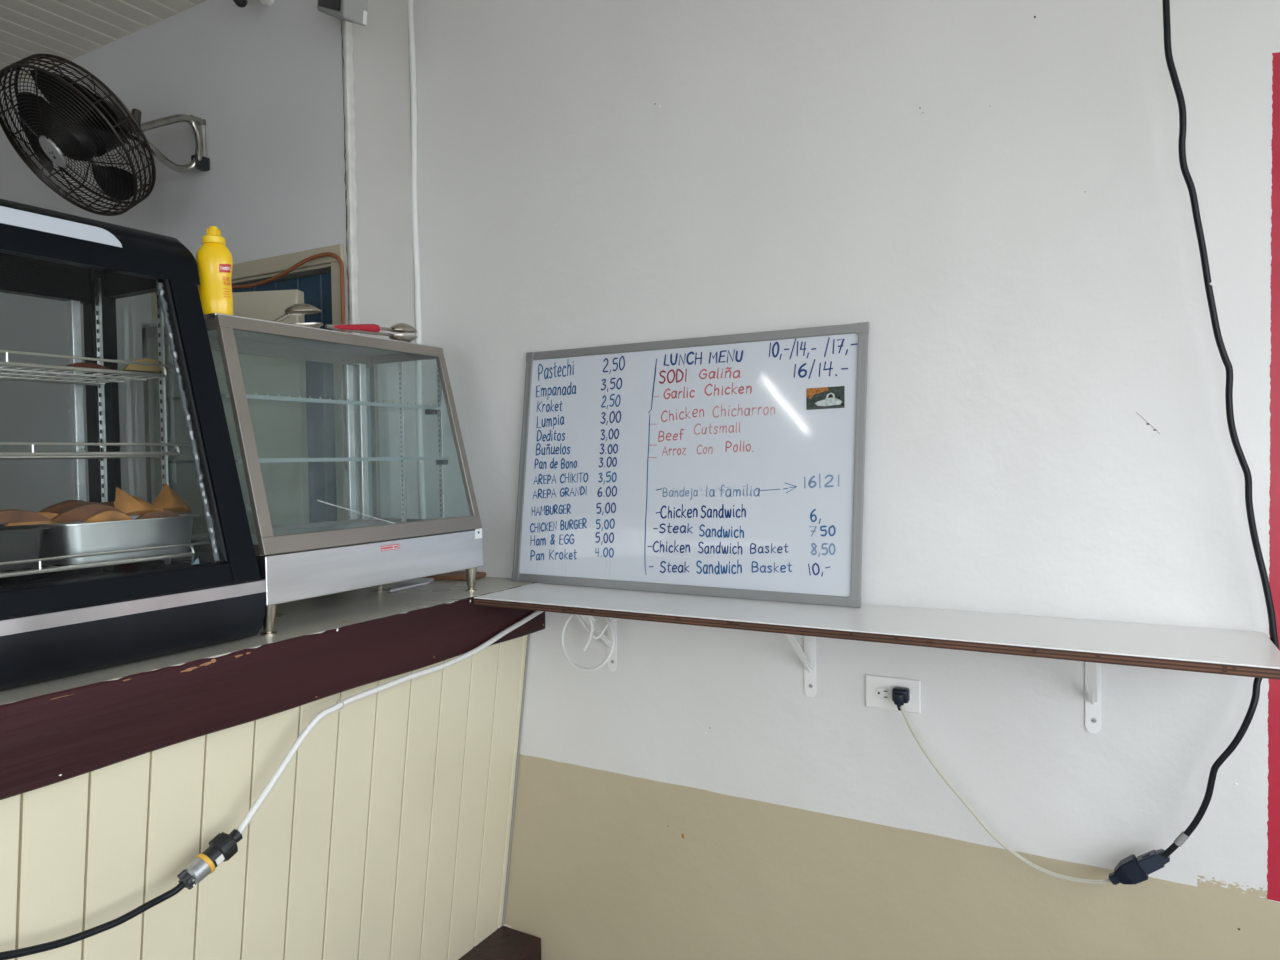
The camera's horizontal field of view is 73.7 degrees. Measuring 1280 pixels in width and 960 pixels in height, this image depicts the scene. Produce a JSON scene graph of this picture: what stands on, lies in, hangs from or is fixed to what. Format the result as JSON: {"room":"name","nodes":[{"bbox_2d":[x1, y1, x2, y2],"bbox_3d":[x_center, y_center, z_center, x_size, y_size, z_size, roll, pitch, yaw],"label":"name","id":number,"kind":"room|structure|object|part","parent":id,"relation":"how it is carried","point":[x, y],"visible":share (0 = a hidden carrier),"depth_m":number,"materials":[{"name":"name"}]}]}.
{"room":"eatery","nodes":[
{"label":"eatery","id":0,"kind":"room"},
{"bbox_2d":[0,0,207,89],"bbox_3d":[-2.045,-1.374,0.567,6.700,0.100,4.820,0,2,29],"label":"ceiling","id":1,"kind":"structure","parent":0,"point":[67,29],"depth_m":2.59,"materials":[{"name":"beige"}]},
{"bbox_2d":[0,0,348,511],"bbox_3d":[-2.218,-0.035,3.266,3.570,2.720,0.360,0,2,29],"label":"wall","id":2,"kind":"structure","parent":0,"point":[266,83],"depth_m":2.52,"materials":[{"name":"paint"}]},
{"bbox_2d":[0,54,209,215],"bbox_3d":[-1.451,-0.904,2.325,0.404,0.350,0.479,0,2,29],"label":"wall fan","id":3,"kind":"object","parent":2,"relation":"attached to","point":[76,123],"visible":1,"depth_m":2.23,"materials":[{"name":"brown metal"}]},
{"bbox_3d":[-1.602,-0.929,2.275,0.151,0.170,0.091,0,2,38],"label":"blade","id":4,"kind":"part","parent":3,"relation":"part of","materials":[{"name":"black"}]},
{"bbox_2d":[0,69,131,212],"bbox_3d":[-1.500,-0.877,2.233,0.394,0.295,0.262,0,2,29],"label":"grille","id":5,"kind":"object","parent":3,"relation":"attached to","point":[76,123],"depth_m":2.22,"materials":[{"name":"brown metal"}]},
{"bbox_3d":[-1.423,-0.965,2.163,0.146,0.114,0.160,0,2,29],"label":"blade","id":6,"kind":"part","parent":3,"relation":"part of","materials":[{"name":"black"}]},
{"bbox_2d":[20,58,151,199],"bbox_3d":[-1.478,-0.925,2.279,0.394,0.295,0.262,0,2,29],"label":"grille","id":7,"kind":"object","parent":3,"relation":"attached to","point":[76,123],"depth_m":2.22,"materials":[{"name":"grey metal"}]},
{"bbox_3d":[-1.474,-0.939,2.293,0.131,0.180,0.186,0,2,29],"label":"motor","id":8,"kind":"part","parent":3,"relation":"part of","materials":[{"name":"black metal"}]},
{"bbox_3d":[-1.432,-0.833,2.305,0.213,0.119,0.116,0,2,29],"label":"blade","id":9,"kind":"part","parent":3,"relation":"part of","materials":[{"name":"black"}]},
{"bbox_3d":[-1.282,-0.987,2.496,0.026,0.140,0.011,0,2,29],"label":"wall plate","id":10,"kind":"part","parent":3,"relation":"part of","materials":[{"name":"grey metal"}]},
{"bbox_2d":[173,289,309,533],"bbox_3d":[-1.041,0.424,2.259,0.378,1.824,0.035,-1,2,9],"label":"door leaf","id":11,"kind":"structure","parent":2,"relation":"in","point":[279,432],"depth_m":2.21,"materials":[{"name":"beige paint"}]},
{"bbox_2d":[151,244,347,519],"bbox_3d":[-1.090,0.355,2.523,0.836,1.948,0.162,0,2,29],"label":"trim","id":12,"kind":"structure","parent":2,"relation":"attached to","point":[276,264],"depth_m":2.33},
{"bbox_2d":[233,0,274,7],"bbox_3d":[-1.054,-1.304,2.303,0.067,0.096,0.117,0,2,37],"label":"ceiling fixture","id":13,"kind":"object","parent":2,"relation":"attached to","point":[240,3],"visible":1,"depth_m":2.27,"materials":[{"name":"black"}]},
{"bbox_2d":[197,252,346,469],"bbox_3d":[-1.014,-0.309,2.333,0.558,0.568,0.022,0,2,25],"label":"cable","id":14,"kind":"object","parent":2,"relation":"hanging from","point":[342,285],"visible":0.78,"depth_m":2.22,"materials":[{"name":"brown plastic"}]},
{"bbox_2d":[232,272,336,522],"bbox_3d":[-1.095,0.379,2.520,0.740,1.892,0.035,0,2,29],"label":"door","id":15,"kind":"structure","parent":2,"relation":"in","point":[317,289],"depth_m":2.36,"materials":[{"name":"blue wood"}]},
{"bbox_2d":[317,0,367,25],"bbox_3d":[-0.727,-1.220,2.090,0.080,0.275,0.257,-2,2,-37],"label":"wall speaker","id":16,"kind":"object","parent":2,"relation":"attached to","point":[353,11],"visible":1,"depth_m":2.04,"materials":[{"name":"grey plastic"}]},
{"bbox_2d":[318,0,340,10],"bbox_3d":[-0.743,-1.211,2.051,0.007,0.224,0.179,-2,2,-38],"label":"grille","id":17,"kind":"object","parent":16,"relation":"attached to","point":[323,5],"depth_m":2.05,"materials":[{"name":"black"}]},
{"bbox_2d":[352,0,419,518],"bbox_3d":[-0.687,-0.032,2.343,0.004,2.720,0.240,0,2,29],"label":"wall","id":18,"kind":"structure","parent":0,"point":[380,54],"depth_m":2.33,"materials":[{"name":"paint"}]},
{"bbox_2d":[341,20,360,518],"bbox_3d":[-0.750,-0.533,2.233,0.019,1.710,0.026,0,2,29],"label":"trim","id":19,"kind":"structure","parent":18,"relation":"attached to","point":[353,262],"depth_m":2.22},
{"bbox_2d":[413,0,1279,959],"bbox_3d":[0.723,-0.035,1.762,3.026,2.720,0.122,0,2,29],"label":"wall","id":20,"kind":"structure","parent":0,"point":[998,189],"depth_m":1.78,"materials":[{"name":"paint"}]},
{"bbox_2d":[407,0,425,518],"bbox_3d":[-0.632,-0.555,2.424,0.024,1.680,0.017,0,2,29],"label":"trim","id":21,"kind":"structure","parent":20,"relation":"attached to","point":[412,54],"depth_m":2.41,"materials":[{"name":"white"}]},
{"bbox_2d":[561,614,619,671],"bbox_3d":[-0.116,0.386,2.062,0.155,0.199,0.200,0,2,29],"label":"shelf bracket","id":22,"kind":"object","parent":20,"relation":"attached to","point":[612,663],"depth_m":2.05,"materials":[{"name":"white metal"}]},
{"bbox_3d":[-0.123,0.379,2.049,0.155,0.150,0.057,0,2,29],"label":"cable coil","id":23,"kind":"part","parent":22,"relation":"part of","materials":[{"name":"white plastic"}]},
{"bbox_3d":[-0.071,0.383,2.149,0.027,0.199,0.003,0,2,29],"label":"wall plate","id":24,"kind":"part","parent":22,"relation":"part of","materials":[{"name":"white paint"}]},
{"bbox_2d":[786,634,815,696],"bbox_3d":[0.330,0.386,1.813,0.027,0.199,0.200,0,2,29],"label":"shelf bracket","id":25,"kind":"object","parent":20,"relation":"attached to","point":[808,657],"visible":0.62,"depth_m":1.90,"materials":[{"name":"white metal"}]},
{"bbox_3d":[0.378,0.383,1.899,0.027,0.199,0.003,0,2,29],"label":"wall plate","id":26,"kind":"part","parent":25,"relation":"part of","materials":[{"name":"white paint"}]},
{"bbox_2d":[474,583,1279,679],"bbox_3d":[0.353,0.279,1.746,1.539,0.018,0.287,0,2,29],"label":"wall shelf","id":27,"kind":"object","parent":20,"relation":"attached to","point":[1193,649],"visible":0.94,"depth_m":1.58,"materials":[{"name":"white laminate"}]},
{"bbox_2d":[511,322,868,607],"bbox_3d":[0.071,-0.033,2.020,0.938,0.599,0.039,0,2,30],"label":"whiteboard","id":28,"kind":"object","parent":27,"relation":"on","point":[700,465],"visible":1,"depth_m":1.98,"materials":[{"name":"white plastic"}]},
{"bbox_3d":[-0.326,0.254,2.246,0.025,0.023,0.011,0,2,29],"label":"frame corner","id":29,"kind":"part","parent":28,"relation":"part of","materials":[{"name":"grey metal"}]},
{"bbox_3d":[-0.307,-0.034,2.242,0.066,0.557,0.017,-1,2,-4],"label":"frame rail","id":30,"kind":"part","parent":28,"relation":"part of","materials":[{"name":"grey metal"}]},
{"bbox_3d":[-0.287,-0.322,2.234,0.024,0.024,0.011,0,2,29],"label":"frame corner","id":31,"kind":"part","parent":28,"relation":"part of","materials":[{"name":"grey metal"}]},
{"bbox_3d":[0.062,0.256,2.020,0.923,0.021,0.011,0,2,30],"label":"frame rail","id":32,"kind":"part","parent":28,"relation":"part of","materials":[{"name":"grey metal"}]},
{"bbox_3d":[0.091,-0.321,2.015,0.897,0.023,0.011,0,2,30],"label":"frame rail","id":33,"kind":"part","parent":28,"relation":"part of","materials":[{"name":"grey metal"}]},
{"bbox_2d":[806,386,844,409],"bbox_3d":[0.398,-0.176,1.833,0.084,0.048,0.003,0,2,30],"label":"photo card","id":34,"kind":"object","parent":28,"relation":"attached to","point":[824,397],"visible":1,"depth_m":1.83,"materials":[{"name":"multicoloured paper"}]},
{"bbox_2d":[806,387,828,398],"bbox_3d":[0.383,-0.187,1.842,0.050,0.024,0.001,0,2,29],"label":"print","id":35,"kind":"object","parent":34,"relation":"on","point":[811,393],"depth_m":1.84,"materials":[{"name":"orange paper"}]},
{"bbox_2d":[806,406,843,409],"bbox_3d":[0.397,-0.155,1.832,0.084,0.006,0.001,0,2,30],"label":"print","id":36,"kind":"object","parent":34,"relation":"attached to","point":[807,407],"depth_m":1.84,"materials":[{"name":"grey paper"}]},
{"bbox_2d":[815,393,841,405],"bbox_3d":[0.403,-0.173,1.829,0.060,0.029,0.002,0,2,29],"label":"print","id":37,"kind":"object","parent":34,"relation":"on","point":[821,399],"depth_m":1.83},
{"bbox_3d":[0.451,0.256,1.793,0.026,0.023,0.011,0,2,29],"label":"frame corner","id":38,"kind":"part","parent":28,"relation":"part of","materials":[{"name":"grey metal"}]},
{"bbox_3d":[0.461,-0.032,1.794,0.045,0.555,0.021,-2,2,-34],"label":"frame rail","id":39,"kind":"part","parent":28,"relation":"part of","materials":[{"name":"grey metal"}]},
{"bbox_3d":[0.468,-0.319,1.794,0.025,0.024,0.011,0,2,29],"label":"frame corner","id":40,"kind":"part","parent":28,"relation":"part of","materials":[{"name":"grey metal"}]},
{"bbox_2d":[866,675,920,713],"bbox_3d":[0.535,0.454,1.811,0.114,0.070,0.009,0,2,29],"label":"wall outlet","id":41,"kind":"object","parent":20,"relation":"attached to","point":[878,688],"visible":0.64,"depth_m":1.81,"materials":[{"name":"white plastic"}]},
{"bbox_2d":[875,687,890,699],"bbox_3d":[0.517,0.454,1.818,0.034,0.028,0.002,0,2,29],"label":"socket","id":42,"kind":"object","parent":41,"relation":"attached to","point":[881,693],"depth_m":1.82,"materials":[{"name":"white plastic"}]},
{"bbox_2d":[892,687,1148,884],"bbox_3d":[0.720,0.594,1.661,0.464,0.317,0.048,0,2,34],"label":"extension cord","id":43,"kind":"object","parent":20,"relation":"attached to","point":[1128,871],"visible":1,"depth_m":1.63,"materials":[{"name":"white plastic"}]},
{"bbox_2d":[1085,662,1100,733],"bbox_3d":[0.816,0.387,1.542,0.027,0.199,0.200,0,2,29],"label":"shelf bracket","id":44,"kind":"object","parent":20,"relation":"attached to","point":[1092,670],"visible":0.53,"depth_m":1.62,"materials":[{"name":"white metal"}]},
{"bbox_2d":[1137,0,1278,874],"bbox_3d":[0.969,-0.068,1.456,0.208,1.558,0.095,0,2,29],"label":"extension cord","id":45,"kind":"object","parent":20,"relation":"hanging from","point":[1152,861],"visible":0.95,"depth_m":1.45,"materials":[{"name":"black rubber"}]},
{"bbox_3d":[-2.005,1.445,0.645,6.700,0.100,4.820,0,2,29],"label":"floor","id":46,"kind":"structure","parent":0,"visible":0},
{"bbox_2d":[0,577,544,959],"bbox_3d":[-1.189,0.841,1.078,0.502,1.060,3.007,0,2,29],"label":"counter","id":47,"kind":"object","parent":46,"relation":"on","point":[386,834],"depth_m":1.63,"materials":[{"name":"laminate"}]},
{"bbox_2d":[0,199,265,690],"bbox_3d":[-1.129,-0.072,1.229,0.481,0.756,0.986,0,2,29],"label":"display case","id":48,"kind":"object","parent":47,"relation":"on","point":[57,621],"visible":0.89,"depth_m":1.51,"materials":[{"name":"black plastic"}]},
{"bbox_2d":[0,524,49,570],"bbox_3d":[-1.119,0.112,1.277,0.238,0.063,0.336,0,2,29],"label":"baking tray","id":49,"kind":"object","parent":48,"relation":"on","point":[21,542],"visible":0.94,"depth_m":1.33,"materials":[{"name":"grey metal"}]},
{"bbox_2d":[0,509,50,523],"bbox_3d":[-1.012,0.057,1.360,0.051,0.022,0.119,0,2,29],"label":"pastry","id":50,"kind":"object","parent":49,"relation":"on","point":[7,515],"visible":1,"depth_m":1.36,"materials":[{"name":"brown food"}]},
{"bbox_2d":[4,512,76,525],"bbox_3d":[-0.989,0.062,1.400,0.045,0.019,0.104,0,2,34],"label":"pastry","id":51,"kind":"object","parent":49,"relation":"on","point":[49,515],"visible":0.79,"depth_m":1.39,"materials":[{"name":"brown food"}]},
{"bbox_3d":[-1.323,0.196,1.344,0.030,0.042,0.982,0,2,29],"label":"rail","id":52,"kind":"part","parent":48,"relation":"part of","materials":[{"name":"black plastic"}]},
{"bbox_2d":[0,206,121,247],"bbox_3d":[-1.111,-0.409,1.149,0.020,0.029,0.805,0,2,29],"label":"light","id":53,"kind":"object","parent":48,"relation":"attached to","point":[24,221],"depth_m":1.41,"materials":[{"name":"grey plastic"}]},
{"bbox_2d":[0,361,165,385],"bbox_3d":[-1.200,-0.179,1.262,0.235,0.010,0.884,0,2,29],"label":"wire shelf","id":54,"kind":"object","parent":48,"relation":"attached to","point":[99,379],"depth_m":1.54,"materials":[{"name":"silver metal"}]},
{"bbox_3d":[-1.089,-0.192,1.225,0.005,0.022,0.926,0,2,29],"label":"rail","id":55,"kind":"part","parent":48,"relation":"part of","materials":[{"name":"silver metal"}]},
{"bbox_2d":[66,362,109,369],"bbox_3d":[-1.026,-0.210,1.575,0.041,0.010,0.077,0,2,34],"label":"pastry","id":56,"kind":"object","parent":48,"relation":"on","point":[80,364],"visible":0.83,"depth_m":1.56,"materials":[{"name":"brown food"}]},
{"bbox_2d":[0,452,178,458],"bbox_3d":[-1.181,-0.034,1.254,0.275,0.010,0.879,0,2,29],"label":"wire shelf","id":57,"kind":"object","parent":48,"relation":"attached to","point":[3,455],"depth_m":1.45,"materials":[{"name":"silver metal"}]},
{"bbox_3d":[-1.054,-0.045,1.207,0.005,0.019,0.921,0,2,29],"label":"rail","id":58,"kind":"part","parent":48,"relation":"part of","materials":[{"name":"silver metal"}]},
{"bbox_2d":[0,552,193,577],"bbox_3d":[-1.157,0.148,1.238,0.335,0.010,0.864,0,2,29],"label":"wire shelf","id":59,"kind":"object","parent":48,"relation":"attached to","point":[49,568],"depth_m":1.38,"materials":[{"name":"silver metal"}]},
{"bbox_2d":[4,514,198,564],"bbox_3d":[-0.977,0.101,1.530,0.280,0.067,0.237,0,2,29],"label":"baking tray","id":60,"kind":"object","parent":48,"relation":"on","point":[79,537],"visible":0.73,"depth_m":1.44,"materials":[{"name":"metal"}]},
{"bbox_2d":[39,500,84,512],"bbox_3d":[-0.990,0.051,1.485,0.052,0.033,0.132,0,2,29],"label":"pastry","id":61,"kind":"object","parent":60,"relation":"in","point":[58,507],"visible":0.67,"depth_m":1.45,"materials":[{"name":"brown food"}]},
{"bbox_2d":[52,502,131,520],"bbox_3d":[-0.935,0.055,1.450,0.052,0.036,0.124,0,2,37],"label":"pastry","id":62,"kind":"object","parent":60,"relation":"in","point":[83,511],"visible":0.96,"depth_m":1.42,"materials":[{"name":"brown food"}]},
{"bbox_2d":[84,511,132,522],"bbox_3d":[-0.912,0.063,1.458,0.033,0.021,0.080,0,2,37],"label":"pastry","id":63,"kind":"object","parent":60,"relation":"in","point":[104,516],"visible":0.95,"depth_m":1.45,"materials":[{"name":"orange food"}]},
{"bbox_2d":[101,502,135,515],"bbox_3d":[-0.956,0.052,1.537,0.053,0.028,0.104,0,2,29],"label":"pastry","id":64,"kind":"object","parent":60,"relation":"in","point":[106,503],"visible":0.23,"depth_m":1.52,"materials":[{"name":"brown food"}]},
{"bbox_2d":[136,510,179,518],"bbox_3d":[-0.876,0.062,1.547,0.031,0.017,0.082,0,2,37],"label":"pastry","id":65,"kind":"object","parent":60,"relation":"in","point":[166,513],"visible":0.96,"depth_m":1.53,"materials":[{"name":"brown food"}]},
{"bbox_2d":[114,487,163,515],"bbox_3d":[-0.886,0.037,1.518,0.087,0.051,0.029,-2,2,-35],"label":"pastry","id":66,"kind":"object","parent":65,"relation":"on","point":[131,505],"visible":0.95,"depth_m":1.50,"materials":[{"name":"orange food"}]},
{"bbox_2d":[153,482,191,512],"bbox_3d":[-0.881,0.033,1.602,0.044,0.058,0.070,-1,2,5],"label":"pastry","id":67,"kind":"object","parent":60,"relation":"on","point":[169,500],"visible":0.91,"depth_m":1.60,"materials":[{"name":"orange food"}]},
{"bbox_3d":[-1.095,-0.084,1.743,0.040,0.750,0.045,0,2,29],"label":"post","id":68,"kind":"part","parent":48,"relation":"part of","materials":[{"name":"silver metal"}]},
{"bbox_3d":[-1.003,0.136,1.176,0.005,0.020,0.904,0,2,29],"label":"rail","id":69,"kind":"part","parent":48,"relation":"part of","materials":[{"name":"silver metal"}]},
{"bbox_3d":[-0.997,-0.399,1.691,0.262,0.060,0.022,0,2,29],"label":"rail","id":70,"kind":"part","parent":48,"relation":"part of","materials":[{"name":"black plastic"}]},
{"bbox_3d":[-0.952,0.186,1.136,0.058,0.060,0.982,0,2,29],"label":"rail","id":71,"kind":"part","parent":48,"relation":"part of","materials":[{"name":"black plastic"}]},
{"bbox_2d":[122,359,170,372],"bbox_3d":[-0.957,-0.220,1.648,0.052,0.024,0.084,1,2,44],"label":"pastry","id":72,"kind":"object","parent":48,"relation":"on","point":[129,367],"visible":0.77,"depth_m":1.63,"materials":[{"name":"beige food"}]},
{"bbox_3d":[-0.919,0.179,1.668,0.422,0.047,0.022,0,2,29],"label":"rail","id":73,"kind":"part","parent":48,"relation":"part of","materials":[{"name":"black plastic"}]},
{"bbox_2d":[0,577,534,704],"bbox_3d":[-1.201,0.327,1.060,0.497,0.030,2.998,0,2,29],"label":"countertop","id":74,"kind":"structure","parent":47,"relation":"on","point":[315,615],"depth_m":1.78,"materials":[{"name":"laminate"}]},
{"bbox_2d":[142,313,482,635],"bbox_3d":[-0.697,-0.023,1.919,0.364,0.607,0.616,0,2,29],"label":"display case","id":75,"kind":"object","parent":47,"relation":"on","point":[296,562],"visible":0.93,"depth_m":1.86,"materials":[{"name":"silver metal"}]},
{"bbox_3d":[-0.997,-0.084,1.738,0.016,0.447,0.012,0,2,29],"label":"corner post","id":76,"kind":"part","parent":75,"relation":"part of","materials":[{"name":"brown metal"}]},
{"bbox_3d":[-0.896,-0.297,1.675,0.220,0.020,0.010,0,2,29],"label":"rail","id":77,"kind":"part","parent":75,"relation":"part of","materials":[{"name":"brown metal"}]},
{"bbox_2d":[196,226,232,314],"bbox_3d":[-0.823,-0.404,1.652,0.066,0.172,0.042,-1,2,-16],"label":"bottle","id":78,"kind":"object","parent":75,"relation":"on","point":[214,260],"visible":0.97,"depth_m":1.64,"materials":[{"name":"yellow plastic"}]},
{"bbox_3d":[-0.843,0.130,1.660,0.329,0.020,0.010,0,2,29],"label":"rail","id":79,"kind":"part","parent":75,"relation":"part of","materials":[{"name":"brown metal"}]},
{"bbox_3d":[-0.743,-0.092,1.605,0.116,0.395,0.027,0,2,29],"label":"frame","id":80,"kind":"part","parent":75,"relation":"part of","materials":[{"name":"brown metal"}]},
{"bbox_3d":[-0.854,-0.302,1.997,0.014,0.029,0.616,0,2,29],"label":"rail","id":81,"kind":"part","parent":75,"relation":"part of","materials":[{"name":"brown metal"}]},
{"bbox_3d":[-0.695,0.260,1.599,0.030,0.058,0.030,0,2,29],"label":"leg","id":82,"kind":"part","parent":75,"relation":"part of","materials":[{"name":"silver metal"}]},
{"bbox_3d":[-0.848,0.119,2.009,0.014,0.022,0.616,0,2,29],"label":"rail","id":83,"kind":"part","parent":75,"relation":"part of","materials":[{"name":"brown metal"}]},
{"bbox_3d":[-0.757,-0.322,1.942,0.236,0.010,0.616,0,2,29],"label":"panel","id":84,"kind":"part","parent":75,"relation":"part of","materials":[{"name":"silver metal"}]},
{"bbox_2d":[167,396,424,411],"bbox_3d":[-0.740,-0.172,1.938,0.209,0.005,0.588,0,2,29],"label":"glass shelf","id":85,"kind":"object","parent":75,"relation":"attached to","point":[268,401],"depth_m":1.92,"materials":[{"name":"clear glass"}]},
{"bbox_2d":[273,303,323,327],"bbox_3d":[-0.748,-0.350,1.853,0.115,0.067,0.052,-1,2,-15],"label":"serving tongs","id":86,"kind":"object","parent":75,"relation":"on","point":[299,308],"visible":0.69,"depth_m":1.84,"materials":[{"name":"metal"}]},
{"bbox_3d":[-0.780,-0.346,1.843,0.047,0.036,0.011,-1,2,-15],"label":"arm","id":87,"kind":"part","parent":86,"relation":"part of","materials":[{"name":"metal"}]},
{"bbox_3d":[-0.695,0.176,1.925,0.362,0.092,0.616,0,2,29],"label":"panel","id":88,"kind":"part","parent":75,"relation":"part of","materials":[{"name":"silver metal"}]},
{"bbox_3d":[-0.650,-0.310,1.883,0.020,0.024,0.616,0,2,29],"label":"frame","id":89,"kind":"part","parent":75,"relation":"part of","materials":[{"name":"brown metal"}]},
{"bbox_3d":[-0.548,0.113,1.841,0.022,0.032,0.616,0,2,29],"label":"frame","id":90,"kind":"part","parent":75,"relation":"part of","materials":[{"name":"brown metal"}]},
{"bbox_2d":[325,323,417,341],"bbox_3d":[-0.622,-0.351,1.978,0.052,0.051,0.278,0,2,29],"label":"serving tongs","id":91,"kind":"object","parent":75,"relation":"on","point":[373,329],"visible":0.89,"depth_m":2.00,"materials":[{"name":"metal"}]},
{"bbox_3d":[-0.635,-0.339,1.944,0.011,0.013,0.205,0,2,28],"label":"arm","id":92,"kind":"part","parent":91,"relation":"part of","materials":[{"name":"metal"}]},
{"bbox_3d":[-0.635,-0.345,1.944,0.011,0.026,0.204,0,2,28],"label":"arm","id":93,"kind":"part","parent":91,"relation":"part of","materials":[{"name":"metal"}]},
{"bbox_3d":[-0.703,-0.103,2.266,0.016,0.447,0.012,0,2,29],"label":"corner post","id":94,"kind":"part","parent":75,"relation":"part of","materials":[{"name":"silver metal"}]},
{"bbox_2d":[381,544,398,550],"bbox_3d":[-0.536,0.145,1.835,0.001,0.011,0.052,0,2,29],"label":"print","id":95,"kind":"object","parent":75,"relation":"attached to","point":[384,547],"depth_m":1.83,"materials":[{"name":"red"}]},
{"bbox_3d":[-0.602,-0.316,2.202,0.220,0.020,0.010,0,2,29],"label":"rail","id":96,"kind":"part","parent":75,"relation":"part of","materials":[{"name":"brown metal"}]},
{"bbox_3d":[-0.549,0.111,2.188,0.329,0.020,0.010,0,2,29],"label":"rail","id":97,"kind":"part","parent":75,"relation":"part of","materials":[{"name":"grey metal"}]},
{"bbox_3d":[-0.454,-0.110,2.122,0.116,0.395,0.020,0,2,29],"label":"frame","id":98,"kind":"part","parent":75,"relation":"part of","materials":[{"name":"brown metal"}]},
{"bbox_3d":[-0.415,0.242,2.100,0.030,0.058,0.030,0,2,29],"label":"leg","id":99,"kind":"part","parent":75,"relation":"part of","materials":[{"name":"silver metal"}]},
{"bbox_2d":[202,611,543,867],"bbox_3d":[-0.481,0.491,1.832,0.046,0.296,0.963,0,2,31],"label":"cable","id":100,"kind":"object","parent":47,"relation":"attached to","point":[223,846],"visible":0.98,"depth_m":1.57,"materials":[{"name":"white plastic"}]},
{"bbox_2d":[0,853,214,959],"bbox_3d":[-0.840,0.641,1.260,0.039,0.087,0.423,0,2,35],"label":"lead","id":101,"kind":"object","parent":100,"relation":"hanging from","point":[202,866],"visible":1,"depth_m":1.33,"materials":[{"name":"black rubber"}]},
{"bbox_2d":[177,853,214,889],"bbox_3d":[-0.733,0.646,1.411,0.038,0.048,0.056,0,2,29],"label":"connector","id":102,"kind":"object","parent":101,"relation":"attached to","point":[202,866],"depth_m":1.40,"materials":[{"name":"silver metal"}]},
{"bbox_2d":[390,578,433,591],"bbox_3d":[-0.589,0.267,2.225,0.080,0.005,0.276,-1,2,-2],"label":"folded paper","id":103,"kind":"object","parent":47,"relation":"on","point":[406,584],"visible":0.64,"depth_m":2.19,"materials":[{"name":"grey paper"}]},
{"bbox_2d":[422,571,485,580],"bbox_3d":[-0.503,0.260,2.323,0.150,0.011,0.100,0,2,14],"label":"pouch","id":104,"kind":"object","parent":47,"relation":"on","point":[456,575],"visible":0.47,"depth_m":2.29,"materials":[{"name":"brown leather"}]}
]}

